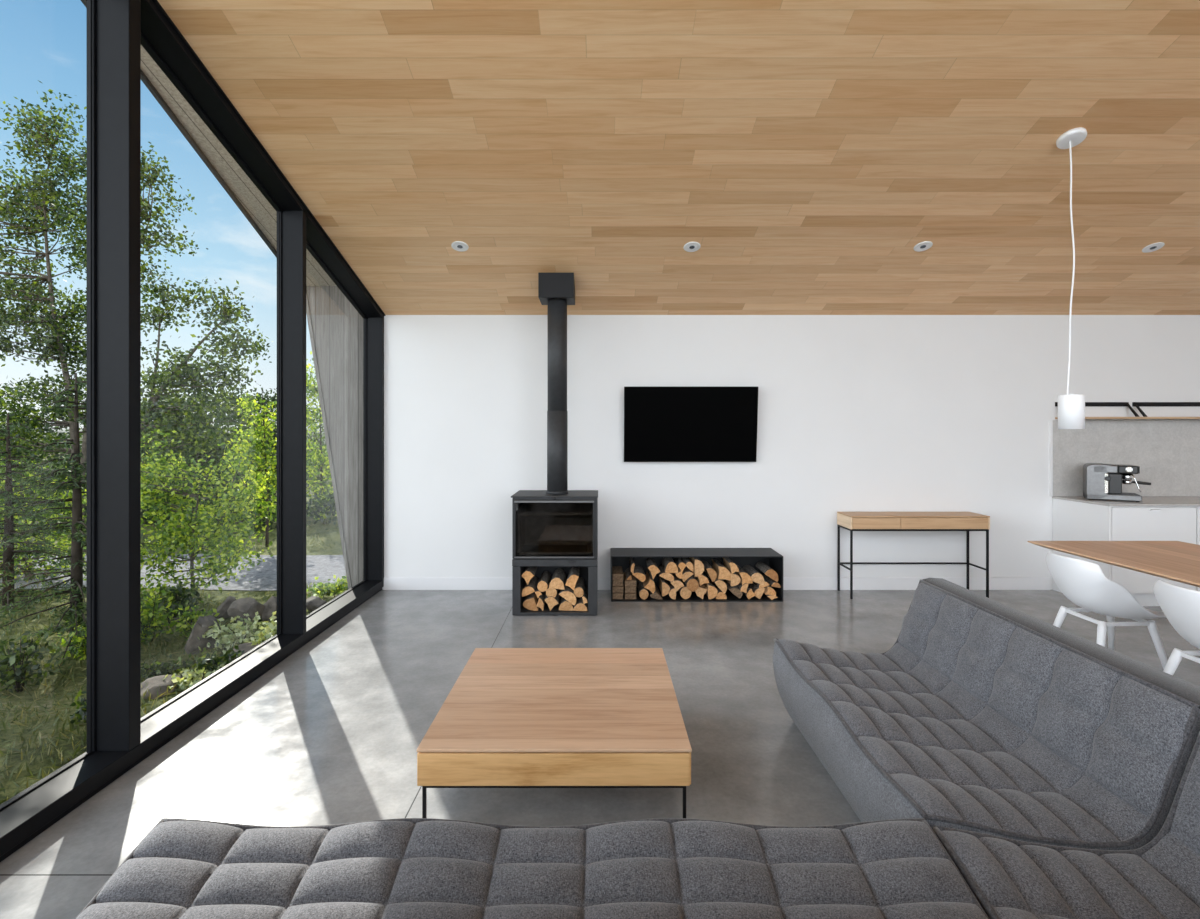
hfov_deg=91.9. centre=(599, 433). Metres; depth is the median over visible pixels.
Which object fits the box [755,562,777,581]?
log
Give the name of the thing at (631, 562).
log
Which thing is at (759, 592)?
log
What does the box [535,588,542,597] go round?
log
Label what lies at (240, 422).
tree
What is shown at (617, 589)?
log
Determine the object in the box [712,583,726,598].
log
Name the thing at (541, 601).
log
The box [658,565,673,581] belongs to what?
log
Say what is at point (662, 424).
tv
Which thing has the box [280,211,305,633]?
window frame
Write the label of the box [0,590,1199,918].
floor
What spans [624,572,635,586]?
log
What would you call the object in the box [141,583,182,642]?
shrub
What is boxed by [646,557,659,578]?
log
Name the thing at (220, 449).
birch tree
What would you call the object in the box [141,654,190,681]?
shrub
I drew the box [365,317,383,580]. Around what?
window frame
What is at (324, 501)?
bush
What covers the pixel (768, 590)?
log
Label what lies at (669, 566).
log
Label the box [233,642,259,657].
rock
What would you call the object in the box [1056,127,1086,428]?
pendant lamp
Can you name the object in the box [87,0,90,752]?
window
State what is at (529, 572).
log
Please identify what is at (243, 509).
birch tree
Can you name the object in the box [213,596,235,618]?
rock
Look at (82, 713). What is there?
shrub
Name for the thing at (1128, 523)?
base cabinet
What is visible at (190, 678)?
shrub
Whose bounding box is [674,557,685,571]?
log
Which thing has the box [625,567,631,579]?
log
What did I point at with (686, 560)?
log
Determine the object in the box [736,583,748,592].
log
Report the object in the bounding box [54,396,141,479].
tree
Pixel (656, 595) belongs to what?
log
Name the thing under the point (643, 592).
log
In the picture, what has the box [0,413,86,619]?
spruce tree
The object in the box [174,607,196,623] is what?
rock
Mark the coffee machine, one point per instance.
(1101, 481)
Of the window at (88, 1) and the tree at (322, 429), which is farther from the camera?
the tree at (322, 429)
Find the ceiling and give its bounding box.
[157,0,1199,314]
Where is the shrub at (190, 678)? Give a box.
[164,663,226,690]
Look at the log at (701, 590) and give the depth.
5.22 m
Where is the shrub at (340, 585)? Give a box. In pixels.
[306,575,347,598]
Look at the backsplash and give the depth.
5.58 m
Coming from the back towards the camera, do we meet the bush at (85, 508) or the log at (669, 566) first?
the bush at (85, 508)
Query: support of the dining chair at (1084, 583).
on the floor
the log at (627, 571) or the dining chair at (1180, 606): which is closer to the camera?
the dining chair at (1180, 606)
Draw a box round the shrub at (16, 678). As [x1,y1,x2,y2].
[0,631,62,697]
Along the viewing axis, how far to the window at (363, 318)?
5.52 m
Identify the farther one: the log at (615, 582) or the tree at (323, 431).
the tree at (323, 431)
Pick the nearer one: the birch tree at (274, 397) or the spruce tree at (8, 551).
the spruce tree at (8, 551)
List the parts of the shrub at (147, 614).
stem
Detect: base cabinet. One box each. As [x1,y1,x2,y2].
[1111,506,1195,605]
[1194,506,1199,590]
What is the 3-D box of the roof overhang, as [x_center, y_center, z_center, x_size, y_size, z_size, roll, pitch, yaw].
[-2.621,-2.573,2.430,0.681,2.395,6.860,0,0,0]
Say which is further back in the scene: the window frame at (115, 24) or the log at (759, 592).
the log at (759, 592)
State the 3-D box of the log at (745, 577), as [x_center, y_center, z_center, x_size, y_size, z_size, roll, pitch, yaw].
[1.315,1.310,5.383,0.121,0.133,0.338,0,0,0]
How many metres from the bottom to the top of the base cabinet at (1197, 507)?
0.878 m
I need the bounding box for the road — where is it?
[0,554,346,590]
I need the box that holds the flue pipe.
[538,273,574,493]
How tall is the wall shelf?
0.164 m
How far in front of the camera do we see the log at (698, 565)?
5.21 m
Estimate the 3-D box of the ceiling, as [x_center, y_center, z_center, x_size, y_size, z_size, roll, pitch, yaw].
[3.050,-2.643,1.575,10.700,3.088,8.350,0,0,0]
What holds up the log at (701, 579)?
on the log at (701, 590)
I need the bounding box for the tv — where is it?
[624,387,757,461]
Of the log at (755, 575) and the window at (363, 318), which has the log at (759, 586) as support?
the log at (755, 575)
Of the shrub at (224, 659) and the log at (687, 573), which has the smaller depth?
the shrub at (224, 659)
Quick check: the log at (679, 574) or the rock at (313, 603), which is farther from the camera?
the rock at (313, 603)
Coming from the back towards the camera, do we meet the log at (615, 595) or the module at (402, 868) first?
the log at (615, 595)
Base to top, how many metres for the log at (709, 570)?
0.126 m
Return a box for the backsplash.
[1049,419,1199,495]
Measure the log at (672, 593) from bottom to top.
0.102 m
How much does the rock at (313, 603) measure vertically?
0.173 m
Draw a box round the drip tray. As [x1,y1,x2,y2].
[1084,492,1141,500]
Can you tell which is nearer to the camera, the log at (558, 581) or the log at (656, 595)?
the log at (558, 581)
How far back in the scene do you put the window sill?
2.77 m
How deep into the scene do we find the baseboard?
5.58 m
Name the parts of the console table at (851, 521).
leg, panel, leg, drawer, panel, frame, drawer, leg, panel, leg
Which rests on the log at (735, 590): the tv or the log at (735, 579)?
the log at (735, 579)
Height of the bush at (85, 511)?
1.072 m
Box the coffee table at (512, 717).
[417,648,691,817]
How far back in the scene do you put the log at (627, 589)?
5.22 m
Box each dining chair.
[1046,551,1167,668]
[1153,580,1199,675]
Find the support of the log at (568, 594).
on the log at (564, 605)
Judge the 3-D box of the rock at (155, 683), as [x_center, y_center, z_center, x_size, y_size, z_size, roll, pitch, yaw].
[-3.124,1.782,4.091,0.265,0.097,0.289,0,0,-3]
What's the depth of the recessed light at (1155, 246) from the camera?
4.54 m
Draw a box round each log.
[522,567,537,584]
[522,576,538,596]
[523,590,538,610]
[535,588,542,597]
[536,591,545,609]
[537,571,550,591]
[545,589,559,610]
[546,578,557,596]
[549,568,566,589]
[559,585,576,604]
[559,597,573,610]
[565,567,579,589]
[573,597,587,610]
[574,577,584,596]
[582,585,587,603]
[612,566,622,579]
[612,577,622,585]
[612,579,622,592]
[612,590,622,598]
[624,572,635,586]
[624,584,635,592]
[624,589,635,599]
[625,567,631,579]
[629,557,634,573]
[633,565,645,581]
[637,581,648,599]
[643,571,654,592]
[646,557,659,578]
[649,586,661,598]
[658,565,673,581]
[659,576,669,595]
[662,557,677,572]
[667,580,675,598]
[670,573,683,591]
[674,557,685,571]
[675,563,684,578]
[678,579,690,598]
[681,557,693,571]
[682,566,692,581]
[684,575,698,591]
[689,557,703,576]
[694,573,708,585]
[695,584,707,598]
[701,560,716,581]
[704,578,717,598]
[712,559,730,580]
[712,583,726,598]
[714,578,726,593]
[722,557,738,573]
[723,579,742,598]
[726,572,740,585]
[735,565,752,584]
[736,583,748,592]
[742,565,763,585]
[743,586,755,598]
[748,583,764,598]
[752,580,768,588]
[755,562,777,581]
[762,574,780,587]
[764,585,775,595]
[766,595,777,599]
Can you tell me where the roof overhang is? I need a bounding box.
[81,0,335,285]
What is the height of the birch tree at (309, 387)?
3.896 m
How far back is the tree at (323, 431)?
24.52 m
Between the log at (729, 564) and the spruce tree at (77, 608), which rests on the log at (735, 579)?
the log at (729, 564)
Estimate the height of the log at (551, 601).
0.119 m
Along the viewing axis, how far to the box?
5.36 m
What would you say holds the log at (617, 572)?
on the log at (615, 582)
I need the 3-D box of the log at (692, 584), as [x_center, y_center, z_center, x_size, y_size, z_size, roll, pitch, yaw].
[0.833,1.357,5.371,0.108,0.114,0.336,0,0,0]
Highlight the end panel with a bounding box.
[1053,498,1110,592]
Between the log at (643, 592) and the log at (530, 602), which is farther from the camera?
the log at (643, 592)
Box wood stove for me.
[511,490,597,614]
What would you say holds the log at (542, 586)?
on the log at (538, 593)
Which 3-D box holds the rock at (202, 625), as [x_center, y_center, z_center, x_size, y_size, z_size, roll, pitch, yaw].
[-3.463,1.780,5.064,0.203,0.389,0.319,0,0,21]
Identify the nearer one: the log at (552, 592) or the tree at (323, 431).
the log at (552, 592)
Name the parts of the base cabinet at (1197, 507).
door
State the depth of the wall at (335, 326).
5.70 m
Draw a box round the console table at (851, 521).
[837,512,989,598]
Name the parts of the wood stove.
rail, handle, plate, door, door glass, air control panel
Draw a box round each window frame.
[91,0,140,752]
[141,0,385,318]
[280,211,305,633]
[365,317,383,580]
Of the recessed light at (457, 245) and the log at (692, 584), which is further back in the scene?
the log at (692, 584)
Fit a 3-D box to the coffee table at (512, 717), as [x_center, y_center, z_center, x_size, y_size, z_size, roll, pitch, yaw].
[-0.170,1.335,2.660,1.022,0.331,1.021,0,0,0]
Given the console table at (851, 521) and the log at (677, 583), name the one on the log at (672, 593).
the log at (677, 583)
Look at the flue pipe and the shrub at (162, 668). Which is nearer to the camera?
the shrub at (162, 668)
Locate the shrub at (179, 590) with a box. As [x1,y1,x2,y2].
[144,574,206,624]
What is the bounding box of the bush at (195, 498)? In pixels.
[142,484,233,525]
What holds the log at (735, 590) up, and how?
in the box
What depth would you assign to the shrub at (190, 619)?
5.25 m
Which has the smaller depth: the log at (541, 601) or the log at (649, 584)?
the log at (541, 601)
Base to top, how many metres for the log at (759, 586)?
0.065 m
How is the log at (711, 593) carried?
in the box
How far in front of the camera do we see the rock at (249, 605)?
5.54 m
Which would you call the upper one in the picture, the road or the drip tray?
the drip tray
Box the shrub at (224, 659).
[176,642,254,678]
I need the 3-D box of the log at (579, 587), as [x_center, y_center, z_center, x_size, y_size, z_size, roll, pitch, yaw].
[-0.177,1.317,5.004,0.083,0.083,0.368,0,0,0]
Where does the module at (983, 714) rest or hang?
on the floor
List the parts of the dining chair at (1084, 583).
leg, leg, seat frame, leg, leg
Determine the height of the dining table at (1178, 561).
0.742 m
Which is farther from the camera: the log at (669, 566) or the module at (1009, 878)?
the log at (669, 566)
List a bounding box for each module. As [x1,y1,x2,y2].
[75,818,988,918]
[773,578,1199,849]
[933,731,1199,918]
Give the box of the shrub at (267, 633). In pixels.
[242,611,276,644]
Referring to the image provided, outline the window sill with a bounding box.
[0,580,383,861]
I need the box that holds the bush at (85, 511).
[45,495,162,524]
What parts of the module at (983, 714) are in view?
panel, panel, panel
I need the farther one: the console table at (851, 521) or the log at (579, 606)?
the console table at (851, 521)
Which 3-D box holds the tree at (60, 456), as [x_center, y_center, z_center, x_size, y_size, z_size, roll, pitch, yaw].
[-17.091,0.607,17.365,4.368,3.444,4.028,0,0,0]
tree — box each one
[0,80,207,551]
[0,373,163,673]
[0,400,86,499]
[0,410,53,493]
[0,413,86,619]
[0,447,86,583]
[54,372,276,522]
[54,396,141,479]
[86,268,272,475]
[141,429,276,603]
[143,451,212,489]
[186,422,273,480]
[188,385,324,506]
[209,393,276,546]
[266,431,326,475]
[275,351,336,520]
[306,399,332,486]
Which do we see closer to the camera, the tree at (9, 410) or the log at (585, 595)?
the log at (585, 595)
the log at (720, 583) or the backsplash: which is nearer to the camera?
the log at (720, 583)
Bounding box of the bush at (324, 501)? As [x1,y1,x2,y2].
[306,487,338,529]
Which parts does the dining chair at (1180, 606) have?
leg, seat frame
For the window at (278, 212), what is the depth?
4.04 m
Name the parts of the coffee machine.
trim, handle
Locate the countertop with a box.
[1052,496,1199,505]
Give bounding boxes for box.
[611,548,782,601]
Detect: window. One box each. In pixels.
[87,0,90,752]
[277,211,279,634]
[363,318,364,580]
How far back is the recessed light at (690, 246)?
4.53 m
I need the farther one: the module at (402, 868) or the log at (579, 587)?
the log at (579, 587)
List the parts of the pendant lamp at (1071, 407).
cord, lamp shade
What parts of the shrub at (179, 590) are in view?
stem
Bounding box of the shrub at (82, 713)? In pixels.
[67,690,86,724]
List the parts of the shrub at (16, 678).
stem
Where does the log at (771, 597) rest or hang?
in the box
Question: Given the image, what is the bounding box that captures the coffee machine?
[1083,463,1150,501]
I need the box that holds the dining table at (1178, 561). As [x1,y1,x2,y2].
[1027,541,1199,586]
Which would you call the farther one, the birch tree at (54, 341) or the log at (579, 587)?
the birch tree at (54, 341)
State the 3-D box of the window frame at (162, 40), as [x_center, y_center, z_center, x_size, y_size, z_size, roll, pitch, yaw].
[-2.162,-2.539,1.495,0.192,2.913,8.190,0,0,0]
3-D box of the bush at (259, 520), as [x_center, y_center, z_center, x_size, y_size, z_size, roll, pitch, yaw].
[-6.597,1.518,10.915,1.846,0.962,1.312,0,0,0]
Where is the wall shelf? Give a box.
[1055,402,1199,418]
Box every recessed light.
[451,241,468,251]
[683,242,700,251]
[913,241,932,251]
[1142,242,1164,252]
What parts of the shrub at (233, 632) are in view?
stem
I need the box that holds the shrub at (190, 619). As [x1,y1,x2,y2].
[158,600,223,640]
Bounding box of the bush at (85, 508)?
[4,488,86,528]
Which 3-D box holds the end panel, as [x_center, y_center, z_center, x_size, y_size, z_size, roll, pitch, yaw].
[4.370,1.060,5.277,0.020,0.880,0.623,0,0,0]
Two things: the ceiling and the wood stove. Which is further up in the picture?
the ceiling
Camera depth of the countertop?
5.16 m
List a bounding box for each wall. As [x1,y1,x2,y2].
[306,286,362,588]
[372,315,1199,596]
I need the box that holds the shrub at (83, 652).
[50,620,86,659]
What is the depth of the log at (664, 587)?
5.24 m
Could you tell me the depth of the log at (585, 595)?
4.88 m
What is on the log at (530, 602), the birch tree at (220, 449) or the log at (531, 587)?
the log at (531, 587)
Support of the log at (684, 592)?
in the box
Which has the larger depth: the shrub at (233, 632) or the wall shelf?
the wall shelf
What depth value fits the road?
7.43 m
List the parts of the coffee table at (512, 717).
leg, drawer, under frame, leg, panel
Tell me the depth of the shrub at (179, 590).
5.58 m
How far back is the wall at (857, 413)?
5.59 m
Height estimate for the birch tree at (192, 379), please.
4.065 m
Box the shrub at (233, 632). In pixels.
[197,611,273,654]
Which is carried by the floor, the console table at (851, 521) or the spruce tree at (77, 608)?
the console table at (851, 521)
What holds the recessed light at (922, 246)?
in the ceiling
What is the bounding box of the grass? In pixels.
[0,508,346,802]
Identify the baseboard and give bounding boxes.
[384,577,1049,589]
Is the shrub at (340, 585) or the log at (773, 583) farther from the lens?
the shrub at (340, 585)
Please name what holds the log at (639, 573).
on the log at (628, 583)
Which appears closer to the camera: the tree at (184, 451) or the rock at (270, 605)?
the rock at (270, 605)
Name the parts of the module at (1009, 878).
panel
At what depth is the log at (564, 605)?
4.82 m
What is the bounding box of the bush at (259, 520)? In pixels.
[207,490,276,533]
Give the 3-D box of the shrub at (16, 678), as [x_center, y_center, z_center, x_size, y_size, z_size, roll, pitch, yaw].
[-4.147,1.632,4.129,0.526,0.415,0.455,0,0,27]
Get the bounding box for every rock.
[141,675,182,698]
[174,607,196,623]
[184,615,220,654]
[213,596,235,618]
[227,597,264,624]
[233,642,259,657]
[261,596,276,622]
[306,596,326,610]
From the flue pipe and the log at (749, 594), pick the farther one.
the log at (749, 594)
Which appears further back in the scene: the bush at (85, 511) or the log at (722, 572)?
the bush at (85, 511)
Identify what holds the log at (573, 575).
on the log at (579, 587)
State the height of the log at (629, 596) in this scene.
0.055 m

